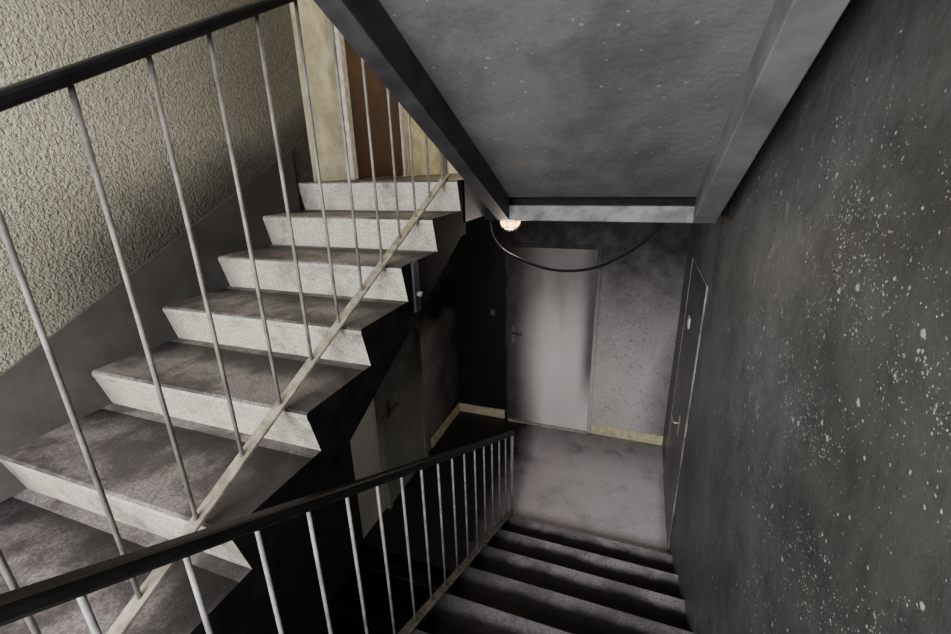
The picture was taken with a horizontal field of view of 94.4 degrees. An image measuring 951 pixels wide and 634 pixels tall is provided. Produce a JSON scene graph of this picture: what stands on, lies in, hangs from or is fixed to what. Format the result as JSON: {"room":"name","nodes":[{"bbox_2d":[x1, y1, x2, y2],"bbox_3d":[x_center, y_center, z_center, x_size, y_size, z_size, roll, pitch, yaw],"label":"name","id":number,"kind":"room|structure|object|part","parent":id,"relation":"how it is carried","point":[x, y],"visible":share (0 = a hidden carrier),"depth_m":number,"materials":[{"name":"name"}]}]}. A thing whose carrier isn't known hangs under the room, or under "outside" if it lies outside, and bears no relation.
{"room":"apartment building stairwell","nodes":[
{"label":"apartment building stairwell","id":0,"kind":"room"},
{"bbox_2d":[0,0,458,633],"bbox_3d":[-1.304,0.240,2.409,0.200,7.000,6.030,5,20,19],"label":"wall","id":1,"kind":"structure","parent":0,"point":[51,206],"depth_m":1.85,"materials":[{"name":"paint"}]},
{"bbox_2d":[0,150,300,502],"bbox_3d":[-1.485,0.339,1.594,0.014,1.824,2.700,5,20,19],"label":"baseboard","id":2,"kind":"structure","parent":1,"relation":"attached to","point":[106,332],"depth_m":1.74,"materials":[{"name":"grey paint"}]},
{"bbox_2d":[334,26,408,179],"bbox_3d":[-0.741,-2.038,3.029,0.044,2.060,0.780,5,20,19],"label":"frame","id":3,"kind":"object","parent":1,"relation":"attached to","point":[339,38],"visible":0.5,"depth_m":2.91,"materials":[{"name":"white wood"}]},
{"bbox_2d":[344,38,402,177],"bbox_3d":[-0.747,-2.015,3.039,0.028,1.990,0.660,5,20,19],"label":"leaf","id":4,"kind":"object","parent":1,"relation":"attached to","point":[376,90],"visible":0.61,"depth_m":3.17,"materials":[{"name":"brown wood"}]},
{"bbox_2d":[374,315,428,508],"bbox_3d":[-0.669,0.617,3.940,0.044,2.060,0.780,5,20,19],"label":"frame","id":5,"kind":"object","parent":1,"relation":"attached to","point":[378,400],"visible":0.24,"depth_m":3.88,"materials":[{"name":"grey wood"}]},
{"bbox_2d":[381,323,424,501],"bbox_3d":[-0.675,0.640,3.950,0.028,1.990,0.660,5,20,19],"label":"leaf","id":6,"kind":"object","parent":1,"relation":"attached to","point":[404,431],"visible":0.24,"depth_m":4.02,"materials":[{"name":"grey wood"}]},
{"bbox_2d":[386,400,389,418],"bbox_3d":[-0.743,0.786,3.746,0.005,0.170,0.036,5,20,19],"label":"lock plate","id":7,"kind":"object","parent":6,"relation":"attached to","point":[387,401],"visible":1,"depth_m":3.74,"materials":[{"name":"black metal"}]},
{"bbox_2d":[431,403,459,447],"bbox_3d":[-0.336,1.241,5.101,0.014,0.110,0.795,5,20,19],"label":"baseboard","id":8,"kind":"structure","parent":1,"relation":"attached to","point":[450,418],"depth_m":5.05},
{"bbox_2d":[322,173,484,221],"bbox_3d":[-0.169,-1.001,3.474,1.010,0.220,2.190,5,20,19],"label":"landing","id":9,"kind":"object","parent":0,"point":[474,208],"visible":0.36,"depth_m":2.55,"materials":[{"name":"concrete"}]},
{"bbox_2d":[357,411,668,592],"bbox_3d":[0.521,1.710,4.145,2.340,0.200,2.230,5,20,19],"label":"floor","id":10,"kind":"structure","parent":0,"point":[607,487],"depth_m":4.08,"materials":[{"name":"concrete"}]},
{"bbox_2d":[323,543,451,633],"bbox_3d":[-0.891,3.021,2.492,1.010,1.534,2.628,5,20,19],"label":"staircase","id":11,"kind":"structure","parent":10,"relation":"attached to","point":[348,619],"depth_m":3.29,"materials":[{"name":"grey concrete"}]},
{"bbox_2d":[508,418,586,433],"bbox_3d":[0.817,1.260,5.094,0.910,0.020,0.037,5,20,19],"label":"threshold","id":12,"kind":"object","parent":10,"relation":"on","point":[509,419],"visible":1,"depth_m":5.08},
{"bbox_2d":[410,516,693,633],"bbox_3d":[0.384,1.635,2.102,1.260,1.534,2.628,5,20,19],"label":"staircase","id":13,"kind":"structure","parent":10,"relation":"on","point":[531,577],"depth_m":2.55,"materials":[{"name":"concrete"}]},
{"bbox_2d":[0,431,514,633],"bbox_3d":[-0.251,1.033,1.935,0.040,2.553,3.120,5,20,19],"label":"stair railing","id":14,"kind":"object","parent":13,"relation":"attached to","point":[22,602],"visible":0.99,"depth_m":1.07,"materials":[{"name":"metal"}]},
{"bbox_3d":[0.296,1.330,3.570,0.023,0.903,0.024,5,20,19],"label":"post","id":15,"kind":"part","parent":14,"relation":"part of","materials":[{"name":"grey metal"}]},
{"bbox_2d":[449,163,690,435],"bbox_3d":[0.884,-0.562,4.572,2.340,7.000,0.200,5,20,19],"label":"wall","id":16,"kind":"structure","parent":0,"point":[640,296],"depth_m":4.56,"materials":[{"name":"paint"}]},
{"bbox_2d":[490,309,495,315],"bbox_3d":[0.194,-0.051,4.895,0.070,0.080,0.020,5,20,19],"label":"light switch","id":17,"kind":"object","parent":16,"relation":"attached to","point":[492,311],"visible":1,"depth_m":4.89,"materials":[{"name":"grey plastic"}]},
{"bbox_2d":[508,247,597,430],"bbox_3d":[0.799,0.278,4.781,0.910,2.060,0.010,5,20,19],"label":"leaf","id":18,"kind":"object","parent":16,"relation":"attached to","point":[552,312],"visible":1,"depth_m":4.74,"materials":[{"name":"paint"}]},
{"bbox_2d":[512,325,514,342],"bbox_3d":[0.421,0.189,4.886,0.035,0.200,0.006,5,20,19],"label":"lock plate","id":19,"kind":"object","parent":18,"relation":"attached to","point":[513,327],"visible":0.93,"depth_m":4.89,"materials":[{"name":"grey metal"}]},
{"bbox_2d":[505,243,602,432],"bbox_3d":[0.798,0.265,4.774,0.990,2.110,0.017,5,20,19],"label":"frame","id":20,"kind":"object","parent":16,"relation":"attached to","point":[600,248],"visible":1,"depth_m":4.64,"materials":[{"name":"grey metal"}]},
{"bbox_2d":[460,403,662,444],"bbox_3d":[0.895,1.216,5.076,2.340,0.110,0.015,5,20,19],"label":"baseboard","id":21,"kind":"structure","parent":16,"relation":"attached to","point":[595,429],"depth_m":4.87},
{"bbox_2d":[509,197,729,215],"bbox_3d":[1.012,-0.973,3.300,1.330,0.220,1.710,5,20,19],"label":"landing","id":22,"kind":"object","parent":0,"point":[512,200],"visible":0.14,"depth_m":2.54,"materials":[{"name":"grey concrete"}]},
{"bbox_2d":[485,205,496,219],"bbox_3d":[0.118,-0.733,2.714,0.078,0.248,0.150,5,20,19],"label":"trim","id":23,"kind":"structure","parent":22,"relation":"attached to","point":[488,215],"depth_m":2.68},
{"bbox_2d":[498,220,521,230],"bbox_3d":[0.232,-0.648,2.954,0.170,0.143,0.170,5,20,19],"label":"ceiling lamp","id":24,"kind":"object","parent":22,"relation":"attached to","point":[510,225],"visible":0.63,"depth_m":2.91,"materials":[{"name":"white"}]},
{"bbox_2d":[488,220,663,271],"bbox_3d":[0.611,-0.476,2.812,1.131,0.390,0.018,5,20,19],"label":"hanging cable","id":25,"kind":"object","parent":22,"relation":"hanging from","point":[489,221],"visible":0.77,"depth_m":2.86,"materials":[{"name":"rubber"}]},
{"bbox_2d":[313,0,850,223],"bbox_3d":[0.342,-0.985,1.269,1.250,1.652,2.700,5,20,19],"label":"staircase","id":26,"kind":"structure","parent":22,"relation":"on","point":[522,98],"depth_m":1.45,"materials":[{"name":"paint"}]},
{"bbox_2d":[662,0,950,633],"bbox_3d":[1.083,0.463,1.569,0.200,7.000,6.030,5,20,19],"label":"wall","id":27,"kind":"structure","parent":0,"point":[814,492],"depth_m":1.00,"materials":[{"name":"grey paint"}]},
{"bbox_2d":[663,261,705,546],"bbox_3d":[1.621,0.678,3.475,0.008,2.110,0.880,5,20,19],"label":"leaf","id":28,"kind":"object","parent":27,"relation":"attached to","point":[697,287],"visible":0.81,"depth_m":3.39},
{"bbox_2d":[687,315,690,328],"bbox_3d":[1.637,0.039,3.378,0.010,0.080,0.080,5,20,19],"label":"name plate","id":29,"kind":"object","parent":28,"relation":"attached to","point":[689,318],"visible":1,"depth_m":3.35,"materials":[{"name":"white plastic"}]},
{"bbox_2d":[663,258,707,551],"bbox_3d":[1.620,0.676,3.474,0.011,2.134,0.908,5,20,19],"label":"frame","id":30,"kind":"object","parent":27,"relation":"attached to","point":[693,259],"visible":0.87,"depth_m":3.08,"materials":[{"name":"grey metal"}]},
{"bbox_3d":[-0.850,1.609,0.219,2.340,0.200,1.600,5,20,19],"label":"slab","id":31,"kind":"object","parent":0,"visible":0},
{"bbox_2d":[0,180,465,633],"bbox_3d":[-0.963,0.366,1.581,1.010,1.534,2.628,5,20,19],"label":"staircase","id":32,"kind":"structure","parent":31,"relation":"on","point":[57,525],"depth_m":1.49,"materials":[{"name":"concrete"}]},
{"bbox_2d":[0,0,449,633],"bbox_3d":[-0.644,-0.141,1.052,0.038,2.282,2.919,5,20,19],"label":"stair railing","id":33,"kind":"object","parent":32,"relation":"on","point":[18,93],"visible":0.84,"depth_m":1.02,"materials":[{"name":"metal"}]},
{"bbox_3d":[-0.657,-0.558,0.902,0.038,1.395,2.905,5,20,19],"label":"handrail","id":34,"kind":"part","parent":33,"relation":"part of","materials":[{"name":"plastic"}]},
{"bbox_3d":[-0.168,-1.183,2.128,0.021,0.998,0.022,5,20,19],"label":"post","id":35,"kind":"part","parent":33,"relation":"part of","materials":[{"name":"paint"}]},
{"bbox_2d":[411,261,422,312],"bbox_3d":[-0.249,-0.129,1.906,0.030,0.220,0.050,5,20,19],"label":"bracket","id":36,"kind":"object","parent":32,"relation":"attached to","point":[417,294],"visible":1,"depth_m":1.90,"materials":[{"name":"grey metal"}]}
]}

